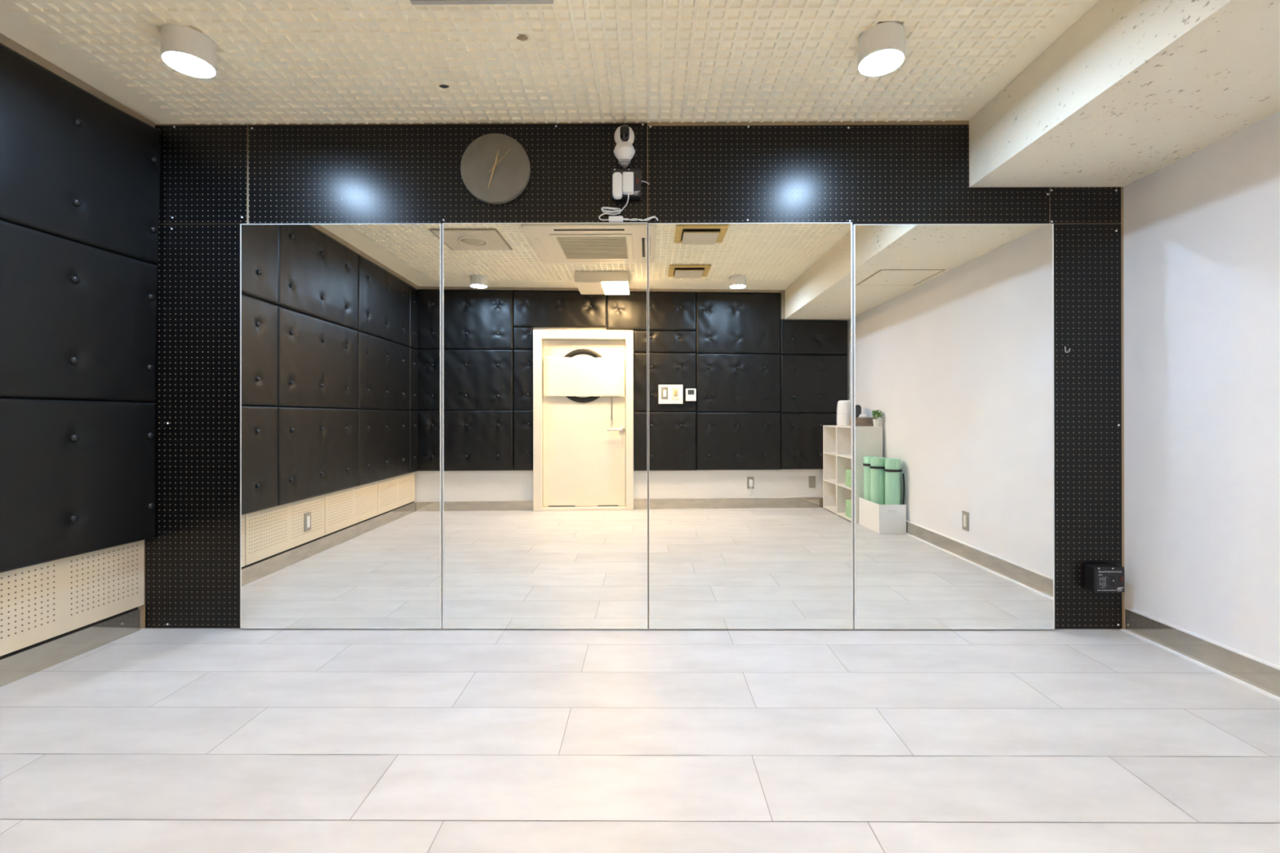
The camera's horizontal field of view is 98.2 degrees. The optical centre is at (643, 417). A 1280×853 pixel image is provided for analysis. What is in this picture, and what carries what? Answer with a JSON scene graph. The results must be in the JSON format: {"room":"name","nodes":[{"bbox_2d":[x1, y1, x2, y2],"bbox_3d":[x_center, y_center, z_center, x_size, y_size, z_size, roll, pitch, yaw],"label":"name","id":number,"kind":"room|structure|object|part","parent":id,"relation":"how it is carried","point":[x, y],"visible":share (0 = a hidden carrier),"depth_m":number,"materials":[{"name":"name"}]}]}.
{"room":"dance studio","nodes":[
{"label":"dance studio","id":0,"kind":"room"},
{"bbox_2d":[1,397,142,629],"bbox_3d":[-2.437,-0.204,0.766,0.118,2.477,3.611,0,0,2],"label":"wall","id":1,"kind":"structure","parent":0,"point":[140,607],"depth_m":2.56,"materials":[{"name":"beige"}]},
{"bbox_2d":[0,607,137,659],"bbox_3d":[-2.370,0.870,0.933,0.003,0.014,3.214,0,0,2],"label":"trim","id":2,"kind":"structure","parent":1,"relation":"attached to","point":[135,608],"depth_m":2.23,"materials":[{"name":"black"}]},
{"bbox_2d":[0,608,140,687],"bbox_3d":[-2.366,0.926,0.923,0.012,0.098,3.234,0,0,2],"label":"baseboard","id":3,"kind":"structure","parent":1,"relation":"attached to","point":[13,668],"depth_m":2.22,"materials":[{"name":"plastic"}]},
{"bbox_2d":[0,539,144,656],"bbox_3d":[-2.322,0.712,2.207,0.012,0.306,0.704,0,0,2],"label":"board","id":4,"kind":"object","parent":1,"relation":"attached to","point":[42,602],"visible":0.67,"depth_m":2.22,"materials":[{"name":"beige wood"}]},
{"bbox_2d":[0,397,155,573],"bbox_3d":[-2.283,0.243,2.088,0.074,0.624,0.934,0,0,2],"label":"pad","id":5,"kind":"object","parent":1,"relation":"attached to","point":[77,477],"visible":1,"depth_m":2.19,"materials":[{"name":"black leather"}]},
{"bbox_2d":[0,32,155,127],"bbox_3d":[-2.341,-1.345,0.960,0.064,0.034,3.204,0,0,2],"label":"trim","id":6,"kind":"structure","parent":1,"relation":"attached to","point":[5,42],"depth_m":2.17,"materials":[{"name":"beige paint"}]},
{"bbox_2d":[0,219,157,401],"bbox_3d":[-2.284,-0.387,2.090,0.076,0.632,0.934,0,0,2],"label":"pad","id":7,"kind":"object","parent":1,"relation":"attached to","point":[78,321],"visible":1,"depth_m":2.19,"materials":[{"name":"black leather"}]},
{"bbox_2d":[0,44,161,264],"bbox_3d":[-2.276,-1.014,2.090,0.092,0.618,0.934,0,0,2],"label":"pad","id":8,"kind":"object","parent":1,"relation":"attached to","point":[76,166],"visible":0.99,"depth_m":2.19,"materials":[{"name":"black leather"}]},
{"bbox_2d":[0,0,1099,124],"bbox_3d":[-0.148,-1.401,0.737,4.940,0.089,3.870,0,0,0],"label":"ceiling","id":9,"kind":"structure","parent":0,"point":[278,61],"depth_m":2.09,"materials":[{"name":"paint"}]},
{"bbox_2d":[160,23,216,78],"bbox_3d":[-1.624,-1.306,1.982,0.155,0.093,0.155,0,0,0],"label":"ceiling lamp","id":10,"kind":"object","parent":9,"relation":"attached to","point":[188,51],"visible":1,"depth_m":1.94,"materials":[{"name":"white"}]},
{"bbox_2d":[439,84,448,88],"bbox_3d":[-0.815,-1.350,2.266,0.042,0.006,0.022,0,0,0],"label":"anchor","id":11,"kind":"object","parent":9,"relation":"attached to","point":[440,86],"visible":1,"depth_m":2.26,"materials":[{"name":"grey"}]},
{"bbox_2d":[409,0,553,4],"bbox_3d":[-0.523,-1.347,1.569,0.460,0.014,0.460,0,0,0],"label":"ceiling hatch","id":12,"kind":"object","parent":9,"relation":"attached to","point":[413,2],"visible":1,"depth_m":1.79,"materials":[{"name":"silver metal"}]},
{"bbox_2d":[516,35,528,39],"bbox_3d":[-0.432,-1.351,1.978,0.042,0.006,0.022,0,0,0],"label":"anchor","id":13,"kind":"object","parent":9,"relation":"attached to","point":[520,37],"visible":1,"depth_m":1.97,"materials":[{"name":"beige metal"}]},
{"bbox_2d":[857,21,905,75],"bbox_3d":[0.848,-1.309,1.976,0.155,0.093,0.155,0,0,0],"label":"ceiling lamp","id":14,"kind":"object","parent":9,"relation":"attached to","point":[881,46],"visible":1,"depth_m":1.93,"materials":[{"name":"white metal"}]},
{"bbox_2d":[968,0,1279,187],"bbox_3d":[1.894,-1.213,0.690,0.816,0.307,3.800,0,0,0],"label":"beam","id":15,"kind":"structure","parent":9,"relation":"attached to","point":[1132,89],"depth_m":1.91,"materials":[{"name":"paint"}]},
{"bbox_2d":[142,120,1124,629],"bbox_3d":[-0.125,-0.204,2.613,4.920,2.477,0.114,0,0,0],"label":"wall","id":16,"kind":"structure","parent":0,"point":[787,122],"depth_m":2.55,"materials":[{"name":"beige"}]},
{"bbox_2d":[145,224,239,627],"bbox_3d":[-2.064,0.041,2.562,0.478,1.866,0.008,0,0,0],"label":"pegboard","id":17,"kind":"object","parent":16,"relation":"attached to","point":[193,558],"visible":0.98,"depth_m":2.56,"materials":[{"name":"black"}]},
{"bbox_2d":[155,124,248,224],"bbox_3d":[-2.067,-1.123,2.564,0.475,0.455,0.008,0,0,0],"label":"pegboard","id":18,"kind":"object","parent":16,"relation":"attached to","point":[204,168],"visible":0.98,"depth_m":2.56,"materials":[{"name":"black wood"}]},
{"bbox_2d":[240,222,442,629],"bbox_3d":[-1.385,0.041,2.545,0.922,1.856,0.020,0,0,0],"label":"mirror","id":19,"kind":"object","parent":16,"relation":"attached to","point":[341,324],"visible":1,"depth_m":2.54,"materials":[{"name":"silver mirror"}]},
{"bbox_2d":[248,123,647,224],"bbox_3d":[-0.904,-1.078,2.557,1.846,0.547,0.008,0,0,0],"label":"pegboard","id":20,"kind":"object","parent":16,"relation":"attached to","point":[384,173],"visible":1,"depth_m":2.56,"materials":[{"name":"black wood"}]},
{"bbox_2d":[460,133,530,204],"bbox_3d":[-0.677,-1.138,2.533,0.316,0.316,0.042,0,0,0],"label":"wall clock","id":21,"kind":"object","parent":20,"relation":"attached to","point":[495,168],"visible":1,"depth_m":2.52,"materials":[{"name":"grey plastic"}]},
{"bbox_2d":[613,124,635,168],"bbox_3d":[-0.085,-1.218,2.489,0.097,0.172,0.097,0,0,-45],"label":"security camera","id":22,"kind":"object","parent":20,"relation":"attached to","point":[624,150],"visible":0.99,"depth_m":2.46,"materials":[{"name":"white plastic"}]},
{"bbox_2d":[610,168,649,199],"bbox_3d":[-0.059,-1.062,2.525,0.175,0.128,0.052,0,0,0],"label":"box","id":23,"kind":"object","parent":20,"relation":"attached to","point":[637,195],"visible":0.49,"depth_m":2.50,"materials":[{"name":"black plastic"}]},
{"bbox_2d":[612,172,622,199],"bbox_3d":[-0.116,-1.038,2.487,0.043,0.111,0.034,0,0,0],"label":"power adapter","id":24,"kind":"object","parent":23,"relation":"attached to","point":[617,176],"visible":1,"depth_m":2.47,"materials":[{"name":"white plastic"}]},
{"bbox_3d":[-0.076,-1.058,2.504,0.128,0.115,0.001,0,0,0],"label":"plate","id":25,"kind":"part","parent":23,"relation":"part of","materials":[{"name":"grey plastic"}]},
{"bbox_2d":[598,172,657,222],"bbox_3d":[-0.069,-0.994,2.507,0.272,0.200,0.080,0,0,0],"label":"power adapter","id":26,"kind":"object","parent":23,"relation":"attached to","point":[628,177],"visible":1,"depth_m":2.53,"materials":[{"name":"white plastic"}]},
{"bbox_2d":[442,222,648,629],"bbox_3d":[-0.449,0.039,2.540,0.937,1.856,0.020,0,0,0],"label":"mirror","id":27,"kind":"object","parent":16,"relation":"attached to","point":[544,325],"visible":1,"depth_m":2.53,"materials":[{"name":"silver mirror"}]},
{"bbox_2d":[648,222,853,629],"bbox_3d":[0.488,0.040,2.534,0.928,1.853,0.020,0,0,0],"label":"mirror","id":28,"kind":"object","parent":16,"relation":"attached to","point":[750,324],"visible":1,"depth_m":2.53,"materials":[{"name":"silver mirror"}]},
{"bbox_2d":[648,124,1049,225],"bbox_3d":[0.941,-1.075,2.546,1.839,0.536,0.008,0,0,0],"label":"pegboard","id":29,"kind":"object","parent":16,"relation":"attached to","point":[855,174],"visible":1,"depth_m":2.54,"materials":[{"name":"black wood"}]},
{"bbox_2d":[852,223,1054,629],"bbox_3d":[1.413,0.043,2.529,0.906,1.844,0.020,0,0,0],"label":"mirror","id":30,"kind":"object","parent":16,"relation":"attached to","point":[953,324],"visible":1,"depth_m":2.52,"materials":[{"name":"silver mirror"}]},
{"bbox_2d":[1048,186,1120,223],"bbox_3d":[2.026,-0.971,2.540,0.324,0.165,0.008,0,0,0],"label":"pegboard","id":31,"kind":"object","parent":16,"relation":"attached to","point":[1067,205],"visible":1,"depth_m":2.54,"materials":[{"name":"black wood"}]},
{"bbox_2d":[1053,223,1122,628],"bbox_3d":[1.992,0.042,2.538,0.394,1.854,0.008,0,0,0],"label":"pegboard","id":32,"kind":"object","parent":16,"relation":"attached to","point":[1087,300],"visible":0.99,"depth_m":2.54,"materials":[{"name":"black wood"}]},
{"bbox_2d":[1084,564,1124,592],"bbox_3d":[2.096,0.727,2.502,0.160,0.113,0.066,0,0,0],"label":"box","id":33,"kind":"object","parent":32,"relation":"attached to","point":[1099,578],"visible":1,"depth_m":2.47,"materials":[{"name":"black plastic"}]},
{"bbox_3d":[2.085,0.730,2.474,0.124,0.100,0.001,0,0,0],"label":"plate","id":34,"kind":"part","parent":33,"relation":"part of","materials":[{"name":"grey plastic"}]},
{"bbox_2d":[1110,575,1115,579],"bbox_3d":[2.094,0.715,2.473,0.021,0.020,0.001,0,0,0],"label":"socket","id":35,"kind":"object","parent":33,"relation":"attached to","point":[1112,577],"depth_m":2.47,"materials":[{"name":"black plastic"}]},
{"bbox_2d":[1110,582,1115,586],"bbox_3d":[2.094,0.745,2.472,0.021,0.020,0.001,0,0,0],"label":"socket","id":36,"kind":"object","parent":33,"relation":"attached to","point":[1112,584],"depth_m":2.47,"materials":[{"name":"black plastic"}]},
{"bbox_2d":[0,627,1279,852],"bbox_3d":[-0.145,1.001,0.698,4.940,0.060,3.939,0,0,0],"label":"floor","id":37,"kind":"structure","parent":0,"point":[147,740],"depth_m":1.64,"materials":[{"name":"tile"}]},
{"bbox_2d":[1123,111,1279,666],"bbox_3d":[2.254,-0.210,0.664,0.120,2.477,3.756,0,0,0],"label":"wall","id":38,"kind":"structure","parent":0,"point":[1202,229],"depth_m":2.17,"materials":[{"name":"white paint"}]},
{"bbox_2d":[1120,606,1279,702],"bbox_3d":[2.179,0.915,0.774,0.034,0.107,3.498,0,0,0],"label":"baseboard","id":39,"kind":"structure","parent":38,"relation":"attached to","point":[1259,675],"depth_m":2.15,"materials":[{"name":"plastic"}]}
]}

